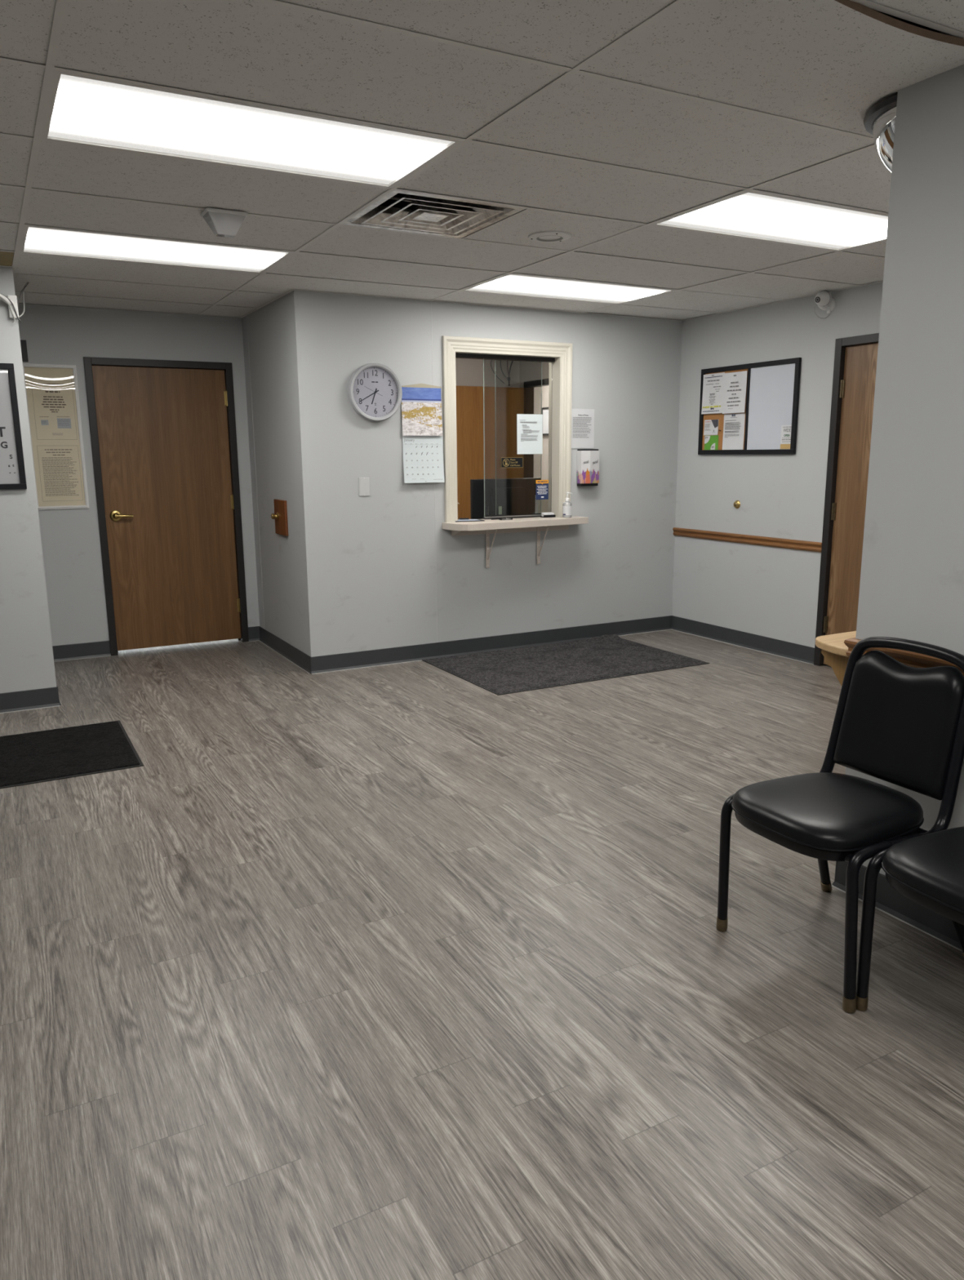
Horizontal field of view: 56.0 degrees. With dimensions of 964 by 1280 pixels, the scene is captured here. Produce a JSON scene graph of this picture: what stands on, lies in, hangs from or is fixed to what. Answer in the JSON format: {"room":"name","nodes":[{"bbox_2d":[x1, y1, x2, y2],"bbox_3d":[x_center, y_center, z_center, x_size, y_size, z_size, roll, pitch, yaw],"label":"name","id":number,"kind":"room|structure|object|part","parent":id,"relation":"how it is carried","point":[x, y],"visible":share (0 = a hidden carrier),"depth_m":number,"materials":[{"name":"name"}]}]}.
{"room":"waiting room","nodes":[
{"label":"waiting room","id":0,"kind":"room"},
{"bbox_2d":[0,265,56,693],"bbox_3d":[-3.901,-0.694,4.341,3.172,2.506,0.124,-7,13,-28],"label":"wall","id":1,"kind":"structure","parent":0,"point":[26,651],"depth_m":5.07,"materials":[{"name":"grey paint"}]},
{"bbox_2d":[0,363,26,489],"bbox_3d":[-2.743,-1.133,4.811,0.520,0.665,0.020,-7,13,-28],"label":"framed poster","id":2,"kind":"object","parent":1,"relation":"attached to","point":[12,471],"visible":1,"depth_m":4.92,"materials":[{"name":"white paper"}]},
{"bbox_2d":[0,281,28,323],"bbox_3d":[-2.537,-1.857,4.934,0.158,0.291,0.654,-1,12,-1],"label":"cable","id":3,"kind":"object","parent":1,"relation":"attached to","point":[11,300],"visible":1,"depth_m":4.80,"materials":[{"name":"white plastic"}]},
{"bbox_3d":[-2.522,-1.796,4.747,0.034,0.076,0.138,6,13,30],"label":"arm","id":4,"kind":"part","parent":3,"relation":"part of","materials":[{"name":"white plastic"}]},
{"bbox_2d":[0,686,59,713],"bbox_3d":[-3.803,0.484,4.551,3.058,0.112,0.017,-7,13,-28],"label":"baseboard","id":5,"kind":"structure","parent":1,"relation":"attached to","point":[21,700],"depth_m":5.19,"materials":[{"name":"grey plastic"}]},
{"bbox_2d":[56,684,62,705],"bbox_3d":[-2.489,0.316,5.323,0.017,0.112,0.130,-7,13,-28],"label":"baseboard","id":6,"kind":"structure","parent":1,"relation":"attached to","point":[59,701],"depth_m":5.27,"materials":[{"name":"grey plastic"}]},
{"bbox_2d":[17,302,259,645],"bbox_3d":[-3.273,-1.063,6.114,3.605,2.506,0.120,-7,13,-28],"label":"wall","id":7,"kind":"structure","parent":0,"point":[70,539],"depth_m":6.37,"materials":[{"name":"grey paint"}]},
{"bbox_2d":[20,339,28,361],"bbox_3d":[-3.115,-1.905,5.955,0.226,0.138,0.012,-7,13,-28],"label":"sign","id":8,"kind":"object","parent":7,"relation":"attached to","point":[23,342],"visible":0.14,"depth_m":6.00,"materials":[{"name":"black plastic"}]},
{"bbox_2d":[22,363,88,510],"bbox_3d":[-2.906,-1.378,6.174,0.340,0.963,0.018,-7,13,-28],"label":"framed notice","id":9,"kind":"object","parent":7,"relation":"attached to","point":[51,390],"visible":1,"depth_m":6.18,"materials":[{"name":"beige paper"}]},
{"bbox_2d":[39,382,69,417],"bbox_3d":[-2.903,-1.622,6.132,0.185,0.220,0.001,-7,13,-28],"label":"print","id":10,"kind":"object","parent":9,"relation":"attached to","point":[39,383],"depth_m":6.13},
{"bbox_2d":[41,448,79,496],"bbox_3d":[-2.899,-1.152,6.229,0.214,0.314,0.001,-7,13,-28],"label":"print","id":11,"kind":"object","parent":9,"relation":"attached to","point":[45,449],"depth_m":6.22},
{"bbox_2d":[53,419,70,435],"bbox_3d":[-2.899,-1.448,6.168,0.174,0.101,0.001,-7,13,-28],"label":"print","id":12,"kind":"object","parent":9,"relation":"attached to","point":[58,420],"depth_m":6.18},
{"bbox_2d":[52,640,111,662],"bbox_3d":[-3.757,0.183,6.017,2.407,0.112,0.017,-7,13,-28],"label":"baseboard","id":13,"kind":"structure","parent":7,"relation":"attached to","point":[95,649],"depth_m":6.49,"materials":[{"name":"grey plastic"}]},
{"bbox_2d":[83,356,248,655],"bbox_3d":[-2.289,-0.967,6.654,1.004,2.086,0.172,-7,13,-28],"label":"door","id":14,"kind":"structure","parent":7,"relation":"in","point":[163,435],"depth_m":6.62,"materials":[{"name":"brown wood"}]},
{"bbox_3d":[-2.600,-0.882,6.443,0.082,0.082,0.054,-7,13,-28],"label":"handle","id":15,"kind":"part","parent":14,"relation":"part of","materials":[{"name":"gold metal"}]},
{"bbox_3d":[-2.542,-0.883,6.448,0.112,0.027,0.029,-7,13,-28],"label":"lever","id":16,"kind":"part","parent":14,"relation":"part of","materials":[{"name":"gold metal"}]},
{"bbox_2d":[248,626,259,641],"bbox_3d":[-1.776,-0.048,7.068,0.094,0.112,0.017,-7,13,-28],"label":"baseboard","id":17,"kind":"structure","parent":7,"relation":"attached to","point":[253,632],"depth_m":7.07,"materials":[{"name":"grey plastic"}]},
{"bbox_2d":[241,293,305,653],"bbox_3d":[-1.428,-1.132,6.380,0.100,2.506,1.160,-7,13,-28],"label":"wall","id":18,"kind":"structure","parent":0,"point":[268,337],"depth_m":6.29,"materials":[{"name":"grey paint"}]},
{"bbox_2d":[246,315,264,620],"bbox_3d":[-1.678,-1.206,6.728,0.001,2.296,0.003,-7,13,-28],"label":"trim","id":19,"kind":"structure","parent":18,"relation":"attached to","point":[246,315],"depth_m":6.70,"materials":[{"name":"grey paint"}]},
{"bbox_2d":[271,498,288,536],"bbox_3d":[-1.404,-0.842,6.222,0.065,0.238,0.256,-7,13,-28],"label":"wall plate","id":20,"kind":"object","parent":18,"relation":"attached to","point":[280,515],"visible":1,"depth_m":6.20,"materials":[{"name":"brown wood"}]},
{"bbox_2d":[258,626,311,674],"bbox_3d":[-1.440,0.058,6.540,0.017,0.112,1.286,-7,13,-28],"label":"baseboard","id":21,"kind":"structure","parent":18,"relation":"attached to","point":[290,652],"depth_m":6.46,"materials":[{"name":"grey plastic"}]},
{"bbox_2d":[0,629,963,1279],"bbox_3d":[0.087,0.672,4.019,9.600,0.100,12.200,-7,13,-28],"label":"floor","id":22,"kind":"structure","parent":0,"point":[414,970],"depth_m":2.40,"materials":[{"name":"grey laminate"}]},
{"bbox_2d":[0,720,143,788],"bbox_3d":[-2.328,0.575,4.306,1.243,0.010,0.843,-7,13,-28],"label":"floor mat","id":23,"kind":"object","parent":22,"relation":"on","point":[48,755],"visible":1,"depth_m":4.38,"materials":[{"name":"black rubber"}]},
{"bbox_2d":[422,634,709,695],"bbox_3d":[0.568,0.135,6.277,1.664,0.035,1.087,-7,13,-28],"label":"floor mat","id":24,"kind":"object","parent":22,"relation":"on","point":[508,671],"visible":1,"depth_m":6.19,"materials":[{"name":"grey carpet"}]},
{"bbox_2d":[715,636,963,1013],"bbox_3d":[1.014,0.465,2.550,0.578,0.890,0.542,-7,13,-28],"label":"chair","id":25,"kind":"object","parent":22,"relation":"on","point":[895,722],"visible":0.99,"depth_m":2.50,"materials":[{"name":"black leather"}]},
{"bbox_3d":[0.783,0.639,2.718,0.186,0.402,0.040,-6,13,-26],"label":"leg","id":26,"kind":"part","parent":25,"relation":"part of","materials":[{"name":"black metal"}]},
{"bbox_3d":[1.066,0.623,2.869,0.032,0.379,0.199,10,16,42],"label":"leg","id":27,"kind":"part","parent":25,"relation":"part of","materials":[{"name":"black metal"}]},
{"bbox_3d":[0.969,0.501,2.533,0.456,0.034,0.404,-7,13,-28],"label":"seat frame","id":28,"kind":"part","parent":25,"relation":"part of","materials":[{"name":"black metal"}]},
{"bbox_3d":[0.969,0.456,2.523,0.470,0.057,0.418,-7,13,-28],"label":"seat","id":29,"kind":"part","parent":25,"relation":"part of","materials":[{"name":"black leather"}]},
{"bbox_3d":[0.998,0.717,2.331,0.186,0.402,0.040,-7,13,-29],"label":"leg","id":30,"kind":"part","parent":25,"relation":"part of","materials":[{"name":"black metal"}]},
{"bbox_3d":[0.972,0.507,2.535,0.346,0.032,0.416,-7,13,-28],"label":"cross rail","id":31,"kind":"part","parent":25,"relation":"part of","materials":[{"name":"black metal"}]},
{"bbox_3d":[1.092,0.265,2.553,0.366,0.500,0.469,-7,13,-28],"label":"frame","id":32,"kind":"part","parent":25,"relation":"part of","materials":[{"name":"black metal"}]},
{"bbox_3d":[1.190,0.230,2.600,0.107,0.352,0.360,-7,13,-28],"label":"backrest","id":33,"kind":"part","parent":25,"relation":"part of","materials":[{"name":"black leather"}]},
{"bbox_3d":[1.278,0.700,2.486,0.199,0.379,0.032,-3,12,-10],"label":"leg","id":34,"kind":"part","parent":25,"relation":"part of","materials":[{"name":"black metal"}]},
{"bbox_2d":[855,826,963,1011],"bbox_3d":[1.270,0.544,2.156,0.578,0.890,0.542,-7,13,-28],"label":"chair","id":35,"kind":"object","parent":22,"relation":"on","point":[927,870],"visible":0.98,"depth_m":2.15,"materials":[{"name":"black leather"}]},
{"bbox_3d":[1.039,0.718,2.324,0.186,0.402,0.040,-6,13,-26],"label":"leg","id":36,"kind":"part","parent":35,"relation":"part of","materials":[{"name":"black metal"}]},
{"bbox_3d":[1.224,0.535,2.130,0.470,0.057,0.418,-7,13,-28],"label":"seat","id":37,"kind":"part","parent":35,"relation":"part of","materials":[{"name":"black leather"}]},
{"bbox_3d":[1.225,0.580,2.139,0.456,0.034,0.404,-7,13,-28],"label":"seat frame","id":38,"kind":"part","parent":35,"relation":"part of","materials":[{"name":"black metal"}]},
{"bbox_3d":[0.003,-0.411,7.156,1.900,0.760,0.780,-7,13,-28],"label":"office desk","id":39,"kind":"object","parent":22,"relation":"on","visible":0},
{"bbox_2d":[470,477,541,519],"bbox_3d":[0.193,-1.028,7.102,0.620,0.468,0.220,-7,13,-28],"label":"monitor","id":40,"kind":"object","parent":39,"relation":"on","point":[515,495],"visible":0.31,"depth_m":7.04,"materials":[{"name":"black plastic"}]},
{"bbox_2d":[535,494,548,513],"bbox_3d":[0.463,-0.950,7.011,0.100,0.345,0.042,-7,13,-28],"label":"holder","id":41,"kind":"object","parent":39,"relation":"on","point":[544,502],"visible":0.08,"depth_m":6.97,"materials":[{"name":"clear plastic"}]},
{"bbox_2d":[0,0,963,319],"bbox_3d":[-0.340,-1.726,3.439,9.746,0.021,12.184,-7,13,-28],"label":"ceiling","id":42,"kind":"structure","parent":0,"point":[255,51],"depth_m":3.15,"materials":[{"name":"tile"}]},
{"bbox_2d":[0,251,13,266],"bbox_3d":[-2.654,-1.915,4.477,0.598,0.012,0.366,-7,13,-28],"label":"board","id":43,"kind":"object","parent":42,"relation":"attached to","point":[6,257],"visible":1,"depth_m":4.59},
{"bbox_2d":[19,225,293,273],"bbox_3d":[-1.603,-1.964,4.460,1.199,0.101,0.590,-7,13,-28],"label":"ceiling light","id":44,"kind":"object","parent":42,"relation":"attached to","point":[37,240],"visible":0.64,"depth_m":4.46,"materials":[{"name":"white plastic"}]},
{"bbox_2d":[200,207,248,237],"bbox_3d":[-1.069,-1.728,3.766,0.170,0.090,0.120,-7,13,-28],"label":"fire alarm strobe","id":45,"kind":"object","parent":42,"relation":"attached to","point":[224,219],"visible":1,"depth_m":3.74,"materials":[{"name":"white plastic"}]},
{"bbox_2d":[40,70,462,187],"bbox_3d":[-0.730,-1.647,2.885,1.199,0.101,0.590,-7,13,-28],"label":"ceiling light","id":46,"kind":"object","parent":42,"relation":"attached to","point":[82,109],"visible":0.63,"depth_m":2.86,"materials":[{"name":"white plastic"}]},
{"bbox_2d":[342,190,525,238],"bbox_3d":[-0.218,-1.876,3.830,0.588,0.168,0.588,-7,13,-28],"label":"ceiling vent","id":47,"kind":"object","parent":42,"relation":"in","point":[397,211],"visible":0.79,"depth_m":3.89,"materials":[{"name":"metal"}]},
{"bbox_3d":[-0.217,-1.796,3.846,0.116,0.003,0.116,-7,13,-28],"label":"panel","id":48,"kind":"part","parent":47,"relation":"part of","materials":[{"name":"metal"}]},
{"bbox_2d":[0,0,963,315],"bbox_3d":[-0.337,-1.727,3.433,9.800,0.031,12.226,-7,13,-28],"label":"grid","id":49,"kind":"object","parent":42,"relation":"attached to","point":[60,6],"depth_m":3.07,"materials":[{"name":"white metal"}]},
{"bbox_2d":[490,360,513,386],"bbox_3d":[0.221,-2.490,8.159,0.328,0.388,0.039,-7,13,-30],"label":"wiring","id":50,"kind":"object","parent":42,"relation":"hanging from","point":[508,372],"visible":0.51,"depth_m":8.17,"materials":[{"name":"black plastic"}]},
{"bbox_2d":[528,231,571,242],"bbox_3d":[0.315,-1.873,4.214,0.200,0.010,0.200,-7,13,-28],"label":"ceiling speaker","id":51,"kind":"object","parent":42,"relation":"attached to","point":[544,236],"visible":1,"depth_m":4.20,"materials":[{"name":"white plastic"}]},
{"bbox_2d":[462,273,675,304],"bbox_3d":[0.539,-2.214,5.597,1.199,0.101,0.590,-7,13,-28],"label":"ceiling light","id":52,"kind":"object","parent":42,"relation":"attached to","point":[508,284],"visible":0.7,"depth_m":5.62,"materials":[{"name":"white plastic"}]},
{"bbox_2d":[652,191,888,250],"bbox_3d":[1.412,-1.897,4.021,1.199,0.101,0.590,-7,13,-28],"label":"ceiling light","id":53,"kind":"object","parent":42,"relation":"attached to","point":[752,215],"visible":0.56,"depth_m":4.00,"materials":[{"name":"white plastic"}]},
{"bbox_2d":[580,0,963,123],"bbox_3d":[0.774,-1.491,2.334,0.868,0.046,0.598,-7,13,-28],"label":"tile","id":54,"kind":"structure","parent":42,"relation":"attached to","point":[810,61],"depth_m":2.29,"materials":[{"name":"white tile"}]},
{"bbox_2d":[863,91,897,172],"bbox_3d":[1.318,-1.476,2.772,0.478,0.215,0.239,-7,13,-28],"label":"mirror","id":55,"kind":"object","parent":42,"relation":"attached to","point":[879,121],"visible":0.41,"depth_m":2.65,"materials":[{"name":"silver metal"}]},
{"bbox_2d":[288,289,682,657],"bbox_3d":[0.228,-1.179,6.546,3.173,2.506,0.120,-7,13,-28],"label":"wall","id":56,"kind":"structure","parent":0,"point":[369,563],"depth_m":6.31,"materials":[{"name":"grey paint"}]},
{"bbox_2d":[358,477,369,496],"bbox_3d":[-0.774,-1.008,5.951,0.074,0.120,0.008,-7,13,-28],"label":"cover plate","id":57,"kind":"object","parent":56,"relation":"attached to","point":[364,484],"visible":1,"depth_m":5.95,"materials":[{"name":"white plastic"}]},
{"bbox_2d":[348,362,402,421],"bbox_3d":[-0.690,-1.601,5.854,0.364,0.364,0.050,-7,13,-28],"label":"wall clock","id":58,"kind":"object","parent":56,"relation":"attached to","point":[375,389],"visible":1,"depth_m":5.85,"materials":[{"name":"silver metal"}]},
{"bbox_2d":[401,383,444,483],"bbox_3d":[-0.392,-1.385,6.071,0.304,0.650,0.034,-7,13,-28],"label":"wall calendar","id":59,"kind":"object","parent":56,"relation":"attached to","point":[421,403],"visible":1,"depth_m":6.08,"materials":[{"name":"white paper"}]},
{"bbox_2d":[431,301,437,637],"bbox_3d":[-0.324,-1.105,6.184,0.003,2.296,0.001,-7,13,-28],"label":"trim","id":60,"kind":"structure","parent":56,"relation":"attached to","point":[431,301],"depth_m":6.25,"materials":[{"name":"grey paint"}]},
{"bbox_2d":[310,615,671,674],"bbox_3d":[0.214,0.012,6.698,3.059,0.112,0.017,-7,13,-28],"label":"baseboard","id":61,"kind":"structure","parent":56,"relation":"attached to","point":[357,660],"depth_m":6.58,"materials":[{"name":"grey plastic"}]},
{"bbox_2d":[441,335,572,522],"bbox_3d":[0.164,-1.483,6.447,1.032,1.234,0.164,-7,13,-28],"label":"window","id":62,"kind":"structure","parent":56,"relation":"in","point":[559,355],"depth_m":6.43,"materials":[{"name":"beige paint"}]},
{"bbox_3d":[0.133,-0.941,6.577,0.026,0.060,0.006,-7,13,-28],"label":"finger pull","id":63,"kind":"part","parent":62,"relation":"part of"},
{"bbox_2d":[501,457,523,467],"bbox_3d":[0.217,-1.281,6.538,0.184,0.072,0.006,-7,13,-28],"label":"plaque","id":64,"kind":"object","parent":62,"relation":"attached to","point":[506,462],"visible":1,"depth_m":6.54,"materials":[{"name":"black plastic"}]},
{"bbox_3d":[0.275,-0.910,6.645,0.575,0.008,0.005,-7,13,-28],"label":"rail","id":65,"kind":"part","parent":62,"relation":"part of","materials":[{"name":"silver metal"}]},
{"bbox_2d":[516,413,542,453],"bbox_3d":[0.348,-1.492,6.567,0.216,0.282,0.004,-7,13,-28],"label":"notice","id":66,"kind":"object","parent":62,"relation":"attached to","point":[529,426],"visible":1,"depth_m":6.57,"materials":[{"name":"white paper"}]},
{"bbox_2d":[520,419,539,441],"bbox_3d":[0.346,-1.515,6.559,0.170,0.153,0.001,-7,13,-28],"label":"print","id":67,"kind":"object","parent":66,"relation":"attached to","point":[520,420],"depth_m":6.55},
{"bbox_3d":[0.224,-1.444,6.517,0.476,1.101,0.005,-7,13,-28],"label":"sliding pane","id":68,"kind":"part","parent":62,"relation":"part of","materials":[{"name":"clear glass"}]},
{"bbox_2d":[535,480,548,499],"bbox_3d":[0.446,-1.112,6.702,0.110,0.143,0.002,-7,13,-28],"label":"sign","id":69,"kind":"object","parent":62,"relation":"attached to","point":[542,486],"visible":1,"depth_m":6.70,"materials":[{"name":"blue paper"}]},
{"bbox_2d":[537,485,547,497],"bbox_3d":[0.446,-1.097,6.704,0.092,0.087,0.001,-7,13,-28],"label":"print","id":70,"kind":"object","parent":69,"relation":"attached to","point":[537,486],"depth_m":6.70},
{"bbox_3d":[0.306,-1.456,6.576,0.473,1.101,0.005,-7,13,-28],"label":"sliding pane","id":71,"kind":"part","parent":62,"relation":"part of","materials":[{"name":"clear glass"}]},
{"bbox_2d":[442,515,588,568],"bbox_3d":[0.247,-0.698,6.521,1.131,0.335,0.408,-7,13,-28],"label":"shelf","id":72,"kind":"object","parent":56,"relation":"attached to","point":[488,526],"visible":0.99,"depth_m":6.43,"materials":[{"name":"beige laminate"}]},
{"bbox_2d":[455,517,484,521],"bbox_3d":[-0.100,-0.849,6.390,0.210,0.016,0.140,-3,12,-14],"label":"clipboard","id":73,"kind":"object","parent":72,"relation":"on","point":[464,519],"visible":0.89,"depth_m":6.34,"materials":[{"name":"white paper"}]},
{"bbox_3d":[0.246,-0.840,6.492,1.131,0.045,0.408,-7,13,-28],"label":"shelf","id":74,"kind":"part","parent":72,"relation":"part of","materials":[{"name":"beige laminate"}]},
{"bbox_2d":[540,511,555,517],"bbox_3d":[0.488,-0.925,6.698,0.100,0.034,0.050,-7,13,-28],"label":"card holder","id":75,"kind":"object","parent":72,"relation":"on","point":[550,514],"visible":1,"depth_m":6.68,"materials":[{"name":"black plastic"}]},
{"bbox_2d":[562,492,572,517],"bbox_3d":[0.625,-0.990,6.635,0.069,0.181,0.069,3,12,14],"label":"pump bottle","id":76,"kind":"object","parent":72,"relation":"on","point":[566,510],"visible":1,"depth_m":6.62,"materials":[{"name":"plastic"}]},
{"bbox_2d":[571,408,594,448],"bbox_3d":[0.740,-1.558,6.680,0.212,0.284,0.003,-7,13,-28],"label":"notice","id":77,"kind":"object","parent":56,"relation":"attached to","point":[582,420],"visible":1,"depth_m":6.68,"materials":[{"name":"white paper"}]},
{"bbox_2d":[573,417,591,437],"bbox_3d":[0.739,-1.567,6.676,0.164,0.146,0.001,-7,13,-28],"label":"print","id":78,"kind":"object","parent":77,"relation":"attached to","point":[573,417],"depth_m":6.67},
{"bbox_2d":[576,448,599,486],"bbox_3d":[0.790,-1.279,6.722,0.162,0.268,0.076,-7,13,-28],"label":"dispenser","id":79,"kind":"object","parent":56,"relation":"attached to","point":[588,460],"visible":1,"depth_m":6.69,"materials":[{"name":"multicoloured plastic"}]},
{"bbox_2d":[455,357,519,387],"bbox_3d":[-0.774,-1.462,7.965,2.595,2.506,0.120,-7,13,-28],"label":"wall","id":80,"kind":"structure","parent":0,"point":[468,371],"depth_m":8.15,"materials":[{"name":"beige paint"}]},
{"bbox_2d":[456,385,524,519],"bbox_3d":[-0.014,-1.278,8.255,0.923,1.993,0.053,-7,13,-28],"label":"door","id":81,"kind":"structure","parent":80,"relation":"in","point":[508,402],"depth_m":8.15,"materials":[{"name":"orange wood"}]},
{"bbox_2d":[519,360,549,479],"bbox_3d":[0.812,-1.648,8.812,1.120,2.506,3.630,-7,13,-28],"label":"wall","id":82,"kind":"structure","parent":0,"point":[540,462],"depth_m":9.82,"materials":[{"name":"beige paint"}]},
{"bbox_2d":[523,377,549,478],"bbox_3d":[0.641,-1.266,8.069,0.080,2.058,0.920,-7,13,-28],"label":"door","id":83,"kind":"structure","parent":82,"relation":"in","point":[528,459],"depth_m":8.26,"materials":[{"name":"brown metal"}]},
{"bbox_2d":[542,407,548,435],"bbox_3d":[0.744,-2.347,9.708,0.022,0.295,0.380,-7,13,-28],"label":"wall picture","id":84,"kind":"object","parent":82,"relation":"attached to","point":[544,410],"visible":0.23,"depth_m":9.80,"materials":[{"name":"white paper"}]},
{"bbox_2d":[671,281,883,648],"bbox_3d":[2.529,-0.987,5.525,0.120,2.506,3.902,-7,13,-28],"label":"wall","id":85,"kind":"structure","parent":0,"point":[762,590],"depth_m":6.42,"materials":[{"name":"grey paint"}]},
{"bbox_2d":[733,500,740,508],"bbox_3d":[1.860,-0.992,6.628,0.026,0.060,0.060,-7,13,-28],"label":"door stop","id":86,"kind":"object","parent":85,"relation":"attached to","point":[736,504],"visible":1,"depth_m":6.62,"materials":[{"name":"gold metal"}]},
{"bbox_2d":[671,615,814,664],"bbox_3d":[1.901,-0.017,6.775,0.017,0.112,1.485,-7,13,-28],"label":"baseboard","id":87,"kind":"structure","parent":85,"relation":"attached to","point":[798,652],"depth_m":6.69,"materials":[{"name":"grey plastic"}]},
{"bbox_2d":[672,527,822,552],"bbox_3d":[1.892,-0.741,6.625,0.024,0.067,1.485,-7,13,-28],"label":"trim","id":88,"kind":"structure","parent":85,"relation":"attached to","point":[813,546],"depth_m":6.53,"materials":[{"name":"brown wood"}]},
{"bbox_2d":[697,357,801,454],"bbox_3d":[1.880,-1.642,6.451,0.022,0.626,0.944,-7,13,-28],"label":"notice board","id":89,"kind":"object","parent":85,"relation":"attached to","point":[772,387],"visible":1,"depth_m":6.29,"materials":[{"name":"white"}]},
{"bbox_2d":[703,419,718,435],"bbox_3d":[1.712,-1.590,6.771,0.006,0.112,0.150,-7,13,-28],"label":"paper","id":90,"kind":"object","parent":89,"relation":"attached to","point":[711,426],"visible":1,"depth_m":6.77,"materials":[{"name":"grey paper"}]},
{"bbox_2d":[711,419,718,427],"bbox_3d":[1.728,-1.607,6.734,0.001,0.062,0.074,-7,13,-28],"label":"photo","id":91,"kind":"object","parent":90,"relation":"attached to","point":[714,423],"depth_m":6.73},
{"bbox_2d":[704,435,718,449],"bbox_3d":[1.718,-1.479,6.787,0.006,0.106,0.146,-7,13,-28],"label":"paper","id":92,"kind":"object","parent":89,"relation":"attached to","point":[711,442],"visible":1,"depth_m":6.79,"materials":[{"name":"green paper"}]},
{"bbox_2d":[701,372,724,413],"bbox_3d":[1.707,-1.823,6.702,0.009,0.287,0.224,-7,13,-28],"label":"paper","id":93,"kind":"object","parent":89,"relation":"attached to","point":[713,384],"visible":1,"depth_m":6.70,"materials":[{"name":"white paper"}]},
{"bbox_2d":[706,374,720,403],"bbox_3d":[1.708,-1.849,6.689,0.001,0.212,0.158,-7,13,-28],"label":"print","id":94,"kind":"object","parent":93,"relation":"attached to","point":[712,375],"depth_m":6.69},
{"bbox_3d":[1.783,-1.679,6.639,0.010,0.560,0.448,-7,13,-28],"label":"cork panel","id":95,"kind":"part","parent":89,"relation":"part of","materials":[{"name":"brown"}]},
{"bbox_2d":[722,413,745,449],"bbox_3d":[1.825,-1.512,6.577,0.007,0.254,0.212,-7,13,-28],"label":"paper","id":96,"kind":"object","parent":89,"relation":"attached to","point":[734,424],"visible":1,"depth_m":6.57,"materials":[{"name":"white paper"}]},
{"bbox_2d":[724,417,741,437],"bbox_3d":[1.821,-1.544,6.573,0.001,0.141,0.163,-7,13,-28],"label":"print","id":97,"kind":"object","parent":96,"relation":"attached to","point":[731,417],"depth_m":6.58},
{"bbox_2d":[722,370,746,413],"bbox_3d":[1.814,-1.778,6.510,0.010,0.286,0.224,-7,13,-28],"label":"paper","id":98,"kind":"object","parent":89,"relation":"attached to","point":[735,383],"visible":1,"depth_m":6.51,"materials":[{"name":"white paper"}]},
{"bbox_2d":[726,381,741,406],"bbox_3d":[1.810,-1.768,6.510,0.001,0.169,0.140,-7,13,-28],"label":"print","id":99,"kind":"object","parent":98,"relation":"attached to","point":[735,381],"depth_m":6.51},
{"bbox_3d":[1.996,-1.602,6.252,0.012,0.560,0.411,-7,13,-28],"label":"whiteboard panel","id":100,"kind":"part","parent":89,"relation":"part of","materials":[{"name":"plastic"}]},
{"bbox_2d":[780,424,791,448],"bbox_3d":[2.066,-1.379,6.154,0.001,0.158,0.095,-7,13,-28],"label":"sticker","id":101,"kind":"object","parent":89,"relation":"attached to","point":[785,439],"visible":1,"depth_m":6.16,"materials":[{"name":"white paper"}]},
{"bbox_2d":[782,426,791,442],"bbox_3d":[2.067,-1.396,6.148,0.001,0.102,0.080,-7,13,-28],"label":"print","id":102,"kind":"object","parent":101,"relation":"attached to","point":[788,426],"depth_m":6.14},
{"bbox_2d":[813,290,835,318],"bbox_3d":[2.149,-2.121,5.724,0.129,0.166,0.107,-7,13,-28],"label":"security camera","id":103,"kind":"object","parent":85,"relation":"attached to","point":[824,298],"visible":1,"depth_m":5.69,"materials":[{"name":"white plastic"}]},
{"bbox_3d":[2.164,-2.110,5.731,0.091,0.051,0.030,-3,12,-11],"label":"arm","id":104,"kind":"part","parent":103,"relation":"part of","materials":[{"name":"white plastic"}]},
{"bbox_3d":[2.204,-2.123,5.742,0.014,0.084,0.084,-7,13,-28],"label":"mounting plate","id":105,"kind":"part","parent":103,"relation":"part of","materials":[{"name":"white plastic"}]},
{"bbox_2d":[813,333,879,666],"bbox_3d":[2.546,-0.786,5.524,0.143,2.112,1.020,-7,13,-28],"label":"door","id":106,"kind":"structure","parent":85,"relation":"in","point":[855,357],"depth_m":5.79,"materials":[{"name":"brown wood"}]},
{"bbox_2d":[831,31,963,951],"bbox_3d":[2.286,-0.026,0.857,0.137,2.506,4.494,-7,13,-28],"label":"wall","id":107,"kind":"structure","parent":0,"point":[912,584],"depth_m":2.57,"materials":[{"name":"grey paint"}]},
{"bbox_2d":[0,78,926,320],"bbox_3d":[0.434,-1.813,3.902,10.260,0.002,6.498,6,13,29],"label":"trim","id":108,"kind":"structure","parent":107,"relation":"attached to","point":[14,268],"depth_m":6.08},
{"bbox_2d":[844,637,963,675],"bbox_3d":[2.247,0.412,0.934,0.064,0.064,4.512,-7,13,-28],"label":"trim","id":109,"kind":"structure","parent":107,"relation":"attached to","point":[914,660],"depth_m":2.67,"materials":[{"name":"brown wood"}]},
{"bbox_3d":[2.342,-0.532,3.318,2.360,2.506,0.120,-7,13,-28],"label":"wall","id":110,"kind":"structure","parent":0,"visible":0},
{"bbox_2d":[831,861,837,884],"bbox_3d":[2.263,0.635,3.588,2.486,0.112,0.017,-7,13,-28],"label":"baseboard","id":111,"kind":"structure","parent":110,"relation":"attached to","point":[836,861],"depth_m":3.00,"materials":[{"name":"grey plastic"}]},
{"bbox_2d":[815,631,856,685],"bbox_3d":[1.516,0.098,3.186,0.904,0.266,0.220,-7,13,-28],"label":"wall shelf","id":112,"kind":"object","parent":110,"relation":"attached to","point":[833,647],"visible":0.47,"depth_m":3.00,"materials":[{"name":"brown wood"}]}
]}

